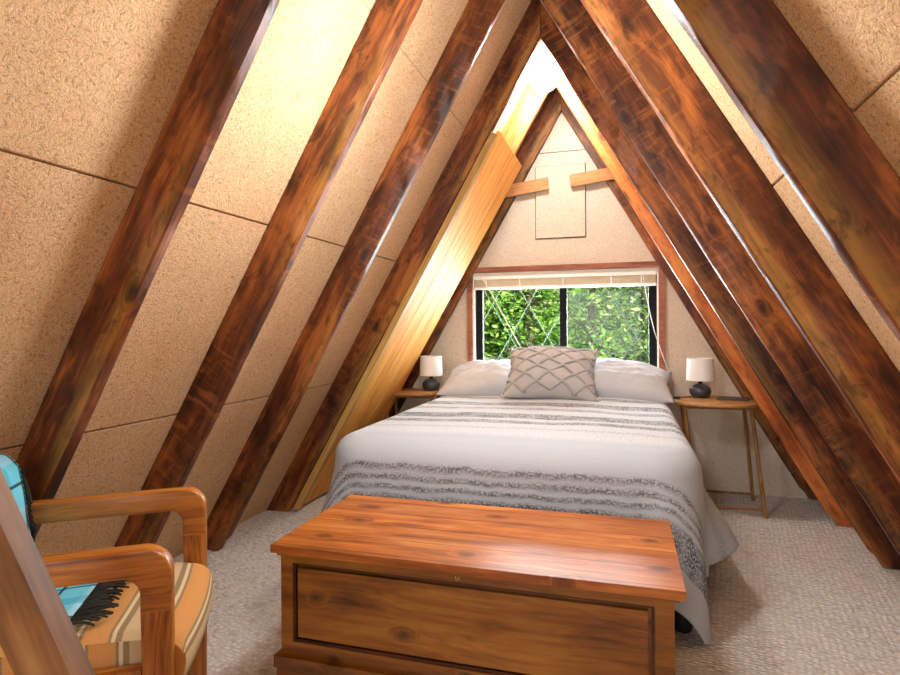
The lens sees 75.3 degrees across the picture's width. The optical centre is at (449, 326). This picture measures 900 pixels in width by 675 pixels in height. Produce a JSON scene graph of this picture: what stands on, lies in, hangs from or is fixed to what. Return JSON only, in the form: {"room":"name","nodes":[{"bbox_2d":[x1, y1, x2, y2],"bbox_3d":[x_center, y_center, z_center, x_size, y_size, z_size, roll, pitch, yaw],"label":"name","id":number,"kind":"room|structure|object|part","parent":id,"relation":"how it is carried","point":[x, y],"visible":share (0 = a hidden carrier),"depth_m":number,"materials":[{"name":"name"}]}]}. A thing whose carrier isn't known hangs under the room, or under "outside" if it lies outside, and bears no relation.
{"room":"attic bedroom","nodes":[
{"label":"attic bedroom","id":0,"kind":"room"},
{"bbox_2d":[0,0,549,557],"bbox_3d":[-0.982,-0.462,1.351,1.829,3.167,6.635,0,0,16],"label":"wall","id":1,"kind":"structure","parent":0,"point":[89,89],"depth_m":1.86,"materials":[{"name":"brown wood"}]},
{"bbox_2d":[529,41,559,91],"bbox_3d":[0.547,-1.526,3.381,0.176,0.325,0.176,0,0,16],"label":"ceiling light","id":2,"kind":"object","parent":1,"relation":"hanging from","point":[544,76],"visible":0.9,"depth_m":3.33,"materials":[{"name":"white glass"}]},
{"bbox_3d":[0.547,-1.452,3.381,0.176,0.176,0.176,0,0,16],"label":"globe","id":3,"kind":"part","parent":2,"relation":"part of"},
{"bbox_2d":[501,58,552,153],"bbox_3d":[-0.153,-0.347,3.905,1.690,2.926,0.039,0,0,16],"label":"rafter","id":4,"kind":"object","parent":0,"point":[531,100],"visible":0.06,"depth_m":3.70,"materials":[{"name":"beige wood"}]},
{"bbox_2d":[173,492,899,674],"bbox_3d":[-0.105,1.176,1.053,3.580,0.120,6.755,0,0,16],"label":"floor","id":5,"kind":"structure","parent":0,"point":[800,592],"depth_m":2.36,"materials":[{"name":"carpet"}]},
{"bbox_2d":[0,469,95,674],"bbox_3d":[-0.678,0.473,0.943,0.676,1.360,0.046,0,0,0],"label":"wooden post","id":6,"kind":"object","parent":5,"relation":"on","point":[38,636],"visible":1,"depth_m":0.92,"materials":[{"name":"brown wood"}]},
{"bbox_2d":[0,486,212,674],"bbox_3d":[-0.885,0.741,1.396,0.571,0.762,0.507,0,0,-15],"label":"armchair","id":7,"kind":"object","parent":5,"relation":"on","point":[158,626],"visible":0.74,"depth_m":1.26,"materials":[{"name":"brown wood"}]},
{"bbox_2d":[0,453,129,625],"bbox_3d":[-0.982,0.487,1.385,0.416,0.320,0.413,0,0,-15],"label":"throw blanket","id":8,"kind":"object","parent":7,"relation":"on","point":[77,600],"visible":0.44,"depth_m":1.40,"materials":[{"name":"fabric"}]},
{"bbox_2d":[0,562,212,674],"bbox_3d":[-0.844,0.717,1.407,0.485,0.136,0.415,0,0,-15],"label":"seat cushion","id":9,"kind":"object","parent":7,"relation":"on","point":[114,641],"depth_m":1.29,"materials":[{"name":"fabric"}]},
{"bbox_3d":[-0.840,0.526,1.170,0.525,0.130,0.045,0,0,-15],"label":"armrest","id":10,"kind":"part","parent":7,"relation":"part of","materials":[{"name":"brown wood"}]},
{"bbox_3d":[-0.957,0.527,1.617,0.525,0.130,0.045,0,0,-15],"label":"armrest","id":11,"kind":"part","parent":7,"relation":"part of","materials":[{"name":"brown wood"}]},
{"bbox_3d":[-0.836,0.772,1.170,0.400,0.118,0.028,0,0,-15],"label":"rail","id":12,"kind":"part","parent":7,"relation":"part of","materials":[{"name":"brown wood"}]},
{"bbox_3d":[-0.613,0.854,1.228,0.060,0.530,0.045,0,0,-15],"label":"leg","id":13,"kind":"part","parent":7,"relation":"part of","materials":[{"name":"brown wood"}]},
{"bbox_3d":[-0.730,0.855,1.675,0.060,0.530,0.045,0,0,-15],"label":"leg","id":14,"kind":"part","parent":7,"relation":"part of","materials":[{"name":"brown wood"}]},
{"bbox_2d":[16,0,279,537],"bbox_3d":[-0.844,-0.342,1.571,1.690,2.926,0.040,0,0,17],"label":"rafter","id":15,"kind":"object","parent":5,"relation":"on","point":[233,36],"visible":0.82,"depth_m":1.54,"materials":[{"name":"brown wood"}]},
{"bbox_2d":[114,0,422,546],"bbox_3d":[-0.673,-0.343,2.148,1.690,2.926,0.040,0,0,17],"label":"rafter","id":16,"kind":"object","parent":5,"relation":"on","point":[382,35],"visible":0.81,"depth_m":2.12,"materials":[{"name":"brown wood"}]},
{"bbox_2d":[207,0,505,550],"bbox_3d":[-0.500,-0.344,2.733,1.690,2.926,0.040,0,0,16],"label":"rafter","id":17,"kind":"object","parent":5,"relation":"on","point":[478,17],"visible":0.93,"depth_m":2.70,"materials":[{"name":"brown wood"}]},
{"bbox_2d":[267,0,540,510],"bbox_3d":[-0.319,-0.346,3.346,1.690,2.926,0.040,0,0,16],"label":"rafter","id":18,"kind":"object","parent":5,"relation":"on","point":[519,52],"visible":0.89,"depth_m":3.29,"materials":[{"name":"brown wood"}]},
{"bbox_2d":[292,130,521,509],"bbox_3d":[-0.234,0.007,3.728,1.277,2.185,0.812,0,0,16],"label":"board panel","id":19,"kind":"object","parent":5,"relation":"on","point":[496,167],"visible":0.88,"depth_m":3.59,"materials":[{"name":"beige wood"}]},
{"bbox_2d":[386,388,439,418],"bbox_3d":[-0.264,0.789,4.205,0.450,0.655,0.350,0,0,16],"label":"side table","id":20,"kind":"object","parent":5,"relation":"on","point":[405,392],"visible":0.34,"depth_m":4.11,"materials":[{"name":"brown wood"}]},
{"bbox_3d":[-0.392,0.799,4.359,0.022,0.638,0.089,0,0,16],"label":"leg","id":21,"kind":"part","parent":20,"relation":"part of","materials":[{"name":"brown wood"}]},
{"bbox_3d":[-0.266,0.492,4.205,0.360,0.024,0.176,0,0,16],"label":"apron rail","id":22,"kind":"part","parent":20,"relation":"part of","materials":[{"name":"brown wood"}]},
{"bbox_2d":[420,355,442,390],"bbox_3d":[-0.137,0.337,4.234,0.168,0.248,0.168,0,0,0],"label":"table lamp","id":23,"kind":"object","parent":20,"relation":"on","point":[431,365],"visible":0.97,"depth_m":4.17,"materials":[{"name":"fabric"}]},
{"bbox_3d":[-0.137,0.283,4.234,0.168,0.140,0.168,0,0,16],"label":"lamp shade","id":24,"kind":"part","parent":23,"relation":"part of","materials":[{"name":"white fabric"}]},
{"bbox_2d":[389,87,560,417],"bbox_3d":[-0.008,-0.348,4.396,1.690,2.926,0.040,0,0,16],"label":"rafter","id":25,"kind":"object","parent":5,"relation":"on","point":[549,113],"visible":0.45,"depth_m":4.26,"materials":[{"name":"brown wood"}]},
{"bbox_2d":[442,299,451,314],"bbox_3d":[-0.029,-0.153,4.379,0.091,0.128,0.004,0,0,16],"label":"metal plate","id":26,"kind":"object","parent":25,"relation":"attached to","point":[444,311],"visible":0.5,"depth_m":4.38,"materials":[{"name":"metal"}]},
{"bbox_2d":[506,177,548,196],"bbox_3d":[0.552,-1.001,4.196,0.318,0.120,0.020,0,0,16],"label":"cleat","id":27,"kind":"object","parent":25,"relation":"attached to","point":[541,184],"visible":0.79,"depth_m":4.18,"materials":[{"name":"brown wood"}]},
{"bbox_2d":[270,495,685,674],"bbox_3d":[0.095,0.883,1.855,1.170,0.462,0.543,0,0,16],"label":"chest","id":28,"kind":"object","parent":5,"relation":"on","point":[371,585],"visible":1,"depth_m":1.67,"materials":[{"name":"brown wood"}]},
{"bbox_3d":[0.092,1.014,1.855,1.162,0.036,0.505,0,0,16],"label":"moulding","id":29,"kind":"part","parent":28,"relation":"part of","materials":[{"name":"brown wood"}]},
{"bbox_3d":[0.024,0.836,1.642,1.011,0.210,0.017,0,0,16],"label":"panel","id":30,"kind":"part","parent":28,"relation":"part of","materials":[{"name":"brown wood"}]},
{"bbox_3d":[0.025,0.836,1.643,1.042,0.241,0.014,0,0,16],"label":"panel moulding","id":31,"kind":"part","parent":28,"relation":"part of","materials":[{"name":"brown wood"}]},
{"bbox_3d":[0.095,0.664,1.854,1.167,0.024,0.543,0,0,16],"label":"lid","id":32,"kind":"part","parent":28,"relation":"part of","materials":[{"name":"brown wood"}]},
{"bbox_2d":[674,610,692,632],"bbox_3d":[0.475,0.803,3.232,1.409,0.618,1.955,0,0,16],"label":"bed","id":33,"kind":"object","parent":5,"relation":"on","point":[682,625],"visible":0.02,"depth_m":2.11,"materials":[{"name":"black plastic"}]},
{"bbox_2d":[436,359,510,395],"bbox_3d":[0.314,0.377,4.064,0.746,0.306,0.458,0,0,16],"label":"bed pillow","id":34,"kind":"object","parent":33,"relation":"on","point":[476,377],"visible":0.49,"depth_m":3.92,"materials":[{"name":"white fabric"}]},
{"bbox_2d":[320,396,738,643],"bbox_3d":[0.474,0.769,3.152,1.802,0.652,2.071,0,0,16],"label":"bedspread","id":35,"kind":"object","parent":33,"relation":"on","point":[620,457],"visible":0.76,"depth_m":2.31,"materials":[{"name":"white fabric"}]},
{"bbox_2d":[500,346,599,401],"bbox_3d":[0.646,0.294,3.725,0.612,0.341,0.367,0,0,16],"label":"throw cushion","id":36,"kind":"object","parent":35,"relation":"on","point":[537,372],"visible":0.95,"depth_m":3.61,"materials":[{"name":"beige fabric"}]},
{"bbox_2d":[592,358,674,403],"bbox_3d":[1.074,0.363,3.839,0.749,0.308,0.456,0,0,17],"label":"bed pillow","id":37,"kind":"object","parent":33,"relation":"on","point":[614,377],"visible":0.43,"depth_m":3.66,"materials":[{"name":"white fabric"}]},
{"bbox_2d":[561,96,817,499],"bbox_3d":[1.612,-0.359,3.917,1.691,2.926,0.040,0,0,17],"label":"rafter","id":38,"kind":"object","parent":5,"relation":"on","point":[702,326],"visible":0.35,"depth_m":3.90,"materials":[{"name":"brown wood"}]},
{"bbox_2d":[569,168,613,186],"bbox_3d":[0.988,-1.042,4.067,0.307,0.116,0.020,0,0,16],"label":"cleat","id":39,"kind":"object","parent":38,"relation":"attached to","point":[600,175],"visible":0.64,"depth_m":4.06,"materials":[{"name":"brown wood"}]},
{"bbox_2d":[553,59,852,526],"bbox_3d":[1.468,-0.358,3.426,1.689,2.926,0.039,0,0,17],"label":"rafter","id":40,"kind":"object","parent":5,"relation":"on","point":[790,443],"visible":0.53,"depth_m":3.40,"materials":[{"name":"brown wood"}]},
{"bbox_2d":[540,0,899,569],"bbox_3d":[1.302,-0.357,2.866,1.691,2.926,0.039,0,0,17],"label":"rafter","id":41,"kind":"object","parent":5,"relation":"on","point":[836,479],"visible":0.56,"depth_m":2.84,"materials":[{"name":"brown wood"}]},
{"bbox_2d":[541,0,899,555],"bbox_3d":[1.120,-0.356,2.254,1.691,2.926,0.039,0,0,17],"label":"rafter","id":42,"kind":"object","parent":5,"relation":"on","point":[808,378],"visible":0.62,"depth_m":2.24,"materials":[{"name":"brown wood"}]},
{"bbox_2d":[674,395,767,518],"bbox_3d":[1.627,0.776,3.572,0.502,0.655,0.470,0,0,16],"label":"side table","id":43,"kind":"object","parent":5,"relation":"on","point":[711,402],"visible":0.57,"depth_m":3.46,"materials":[{"name":"brown wood"}]},
{"bbox_3d":[1.520,0.785,3.757,0.128,0.639,0.022,0,0,-36],"label":"leg","id":44,"kind":"part","parent":43,"relation":"part of","materials":[{"name":"brown wood"}]},
{"bbox_3d":[1.442,0.786,3.493,0.022,0.638,0.100,0,0,-40],"label":"leg","id":45,"kind":"part","parent":43,"relation":"part of","materials":[{"name":"brown wood"}]},
{"bbox_2d":[680,358,714,397],"bbox_3d":[1.539,0.325,3.715,0.273,0.248,0.168,0,0,3],"label":"table lamp","id":46,"kind":"object","parent":43,"relation":"on","point":[698,369],"visible":1,"depth_m":3.65,"materials":[{"name":"fabric"}]},
{"bbox_3d":[1.591,0.271,3.712,0.168,0.140,0.168,0,0,16],"label":"lamp shade","id":47,"kind":"part","parent":46,"relation":"part of","materials":[{"name":"white fabric"}]},
{"bbox_3d":[1.619,0.479,3.573,0.392,0.024,0.230,0,0,16],"label":"apron rail","id":48,"kind":"part","parent":43,"relation":"part of","materials":[{"name":"brown wood"}]},
{"bbox_2d":[717,396,748,400],"bbox_3d":[1.737,0.442,3.585,0.170,0.010,0.120,0,0,31],"label":"booklet","id":49,"kind":"object","parent":43,"relation":"on","point":[718,397],"visible":1,"depth_m":3.56,"materials":[{"name":"black paper"}]},
{"bbox_3d":[1.868,0.782,3.654,0.128,0.639,0.022,0,0,-36],"label":"leg","id":50,"kind":"part","parent":43,"relation":"part of","materials":[{"name":"brown wood"}]},
{"bbox_3d":[1.790,0.783,3.390,0.022,0.638,0.100,0,0,-40],"label":"leg","id":51,"kind":"part","parent":43,"relation":"part of","materials":[{"name":"brown wood"}]},
{"bbox_2d":[581,0,899,482],"bbox_3d":[0.947,-0.354,1.668,1.690,2.926,0.040,0,0,17],"label":"rafter","id":52,"kind":"object","parent":5,"relation":"on","point":[866,377],"visible":1,"depth_m":1.67,"materials":[{"name":"brown wood"}]},
{"bbox_2d":[663,0,899,341],"bbox_3d":[0.776,-0.353,1.091,1.690,2.926,0.039,0,0,16],"label":"rafter","id":53,"kind":"object","parent":5,"relation":"on","point":[829,159],"visible":1,"depth_m":1.10,"materials":[{"name":"brown wood"}]},
{"bbox_2d":[398,112,807,497],"bbox_3d":[0.825,-0.354,4.234,3.380,2.927,0.120,0,0,16],"label":"wall","id":54,"kind":"structure","parent":0,"point":[718,441],"depth_m":4.06,"materials":[{"name":"beige paint"}]},
{"bbox_2d":[535,163,585,238],"bbox_3d":[0.791,-0.896,4.184,0.348,0.514,0.034,0,0,16],"label":"panel","id":55,"kind":"object","parent":54,"relation":"attached to","point":[560,209],"visible":1,"depth_m":4.17,"materials":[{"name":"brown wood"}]},
{"bbox_2d":[467,261,668,385],"bbox_3d":[0.770,-0.009,4.214,1.508,0.867,0.151,0,0,16],"label":"window","id":56,"kind":"structure","parent":54,"relation":"in","point":[475,298],"depth_m":4.20,"materials":[{"name":"brown wood"}]},
{"bbox_3d":[0.819,-0.014,4.239,1.288,0.739,0.046,0,0,16],"label":"frame","id":57,"kind":"part","parent":56,"relation":"part of","materials":[{"name":"black metal"}]},
{"bbox_2d":[474,270,668,371],"bbox_3d":[0.835,-0.037,4.163,1.358,0.694,0.093,0,0,16],"label":"window blind","id":58,"kind":"object","parent":56,"relation":"attached to","point":[644,278],"visible":1,"depth_m":4.17,"materials":[{"name":"beige fabric"}]},
{"bbox_3d":[0.369,-0.115,4.279,0.288,0.499,0.009,0,0,22],"label":"cord","id":59,"kind":"part","parent":58,"relation":"part of","materials":[{"name":"white fabric"}]},
{"bbox_3d":[0.804,-0.288,4.197,1.280,0.017,0.038,0,0,16],"label":"rail","id":60,"kind":"part","parent":58,"relation":"part of","materials":[{"name":"white plastic"}]},
{"bbox_3d":[1.401,-0.029,3.974,0.171,0.671,0.012,0,0,32],"label":"cord","id":61,"kind":"part","parent":58,"relation":"part of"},
{"bbox_2d":[646,0,899,372],"bbox_3d":[0.771,-0.474,0.832,1.829,3.167,6.635,0,0,16],"label":"wall","id":62,"kind":"structure","parent":0,"point":[855,43],"depth_m":1.05,"materials":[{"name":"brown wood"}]},
{"label":"outside","id":63,"kind":"structure","parent":0,"visible":0},
{"bbox_3d":[3.895,3.763,14.829,27.000,0.150,21.365,0,0,16],"label":"ground","id":64,"kind":"structure","parent":63,"visible":0},
{"bbox_2d":[484,293,540,360],"bbox_3d":[0.764,-0.222,13.136,6.569,7.867,5.296,0,0,16],"label":"tree","id":65,"kind":"object","parent":64,"relation":"on","point":[492,350],"visible":0.06,"depth_m":12.85,"materials":[{"name":"green plant"}]},
{"bbox_2d":[484,290,550,329],"bbox_3d":[-0.120,-0.256,14.046,4.639,7.951,5.404,0,0,-29],"label":"tree","id":66,"kind":"object","parent":64,"relation":"on","point":[494,291],"visible":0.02,"depth_m":12.23,"materials":[{"name":"green plant"}]},
{"bbox_2d":[484,288,567,358],"bbox_3d":[0.085,0.492,8.017,4.061,6.445,3.723,0,0,-40],"label":"tree","id":67,"kind":"object","parent":64,"relation":"on","point":[500,343],"visible":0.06,"depth_m":7.70,"materials":[{"name":"green plant"}]},
{"bbox_2d":[484,286,635,359],"bbox_3d":[1.179,0.331,9.079,3.610,6.756,3.708,0,0,16],"label":"tree","id":68,"kind":"object","parent":64,"relation":"on","point":[528,298],"visible":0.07,"depth_m":9.20,"materials":[{"name":"green plant"}]},
{"bbox_2d":[484,286,640,347],"bbox_3d":[1.887,-0.294,13.536,4.666,7.999,5.230,0,0,-33],"label":"tree","id":69,"kind":"object","parent":64,"relation":"on","point":[522,301],"visible":0.06,"depth_m":12.71,"materials":[{"name":"green plant"}]},
{"bbox_2d":[484,286,640,357],"bbox_3d":[2.965,-0.215,12.914,7.251,7.820,5.342,0,0,16],"label":"tree","id":70,"kind":"object","parent":64,"relation":"on","point":[609,330],"visible":0.02,"depth_m":12.59,"materials":[{"name":"green plant"}]},
{"bbox_2d":[490,286,648,362],"bbox_3d":[1.913,0.537,7.707,3.729,6.333,3.194,0,0,16],"label":"tree","id":71,"kind":"object","parent":64,"relation":"on","point":[592,302],"visible":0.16,"depth_m":7.61,"materials":[{"name":"green plant"}]},
{"bbox_2d":[518,283,648,362],"bbox_3d":[2.835,0.645,8.526,4.008,6.105,3.849,0,0,-7],"label":"tree","id":72,"kind":"object","parent":64,"relation":"on","point":[643,301],"visible":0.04,"depth_m":8.43,"materials":[{"name":"green plant"}]},
{"bbox_2d":[535,286,648,360],"bbox_3d":[4.189,-0.161,13.283,6.132,7.695,5.438,0,0,-9],"label":"tree","id":73,"kind":"object","parent":64,"relation":"on","point":[611,289],"visible":0.07,"depth_m":12.04,"materials":[{"name":"green plant"}]},
{"bbox_2d":[559,286,648,361],"bbox_3d":[2.975,0.583,6.652,3.723,6.225,3.612,0,0,41],"label":"tree","id":74,"kind":"object","parent":64,"relation":"on","point":[646,346],"visible":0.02,"depth_m":6.39,"materials":[{"name":"green plant"}]},
{"bbox_2d":[604,310,648,363],"bbox_3d":[4.764,-0.291,12.315,4.707,7.953,6.223,0,0,-45],"label":"tree","id":75,"kind":"object","parent":64,"relation":"on","point":[628,332],"visible":0.02,"depth_m":12.03,"materials":[{"name":"green plant"}]}
]}

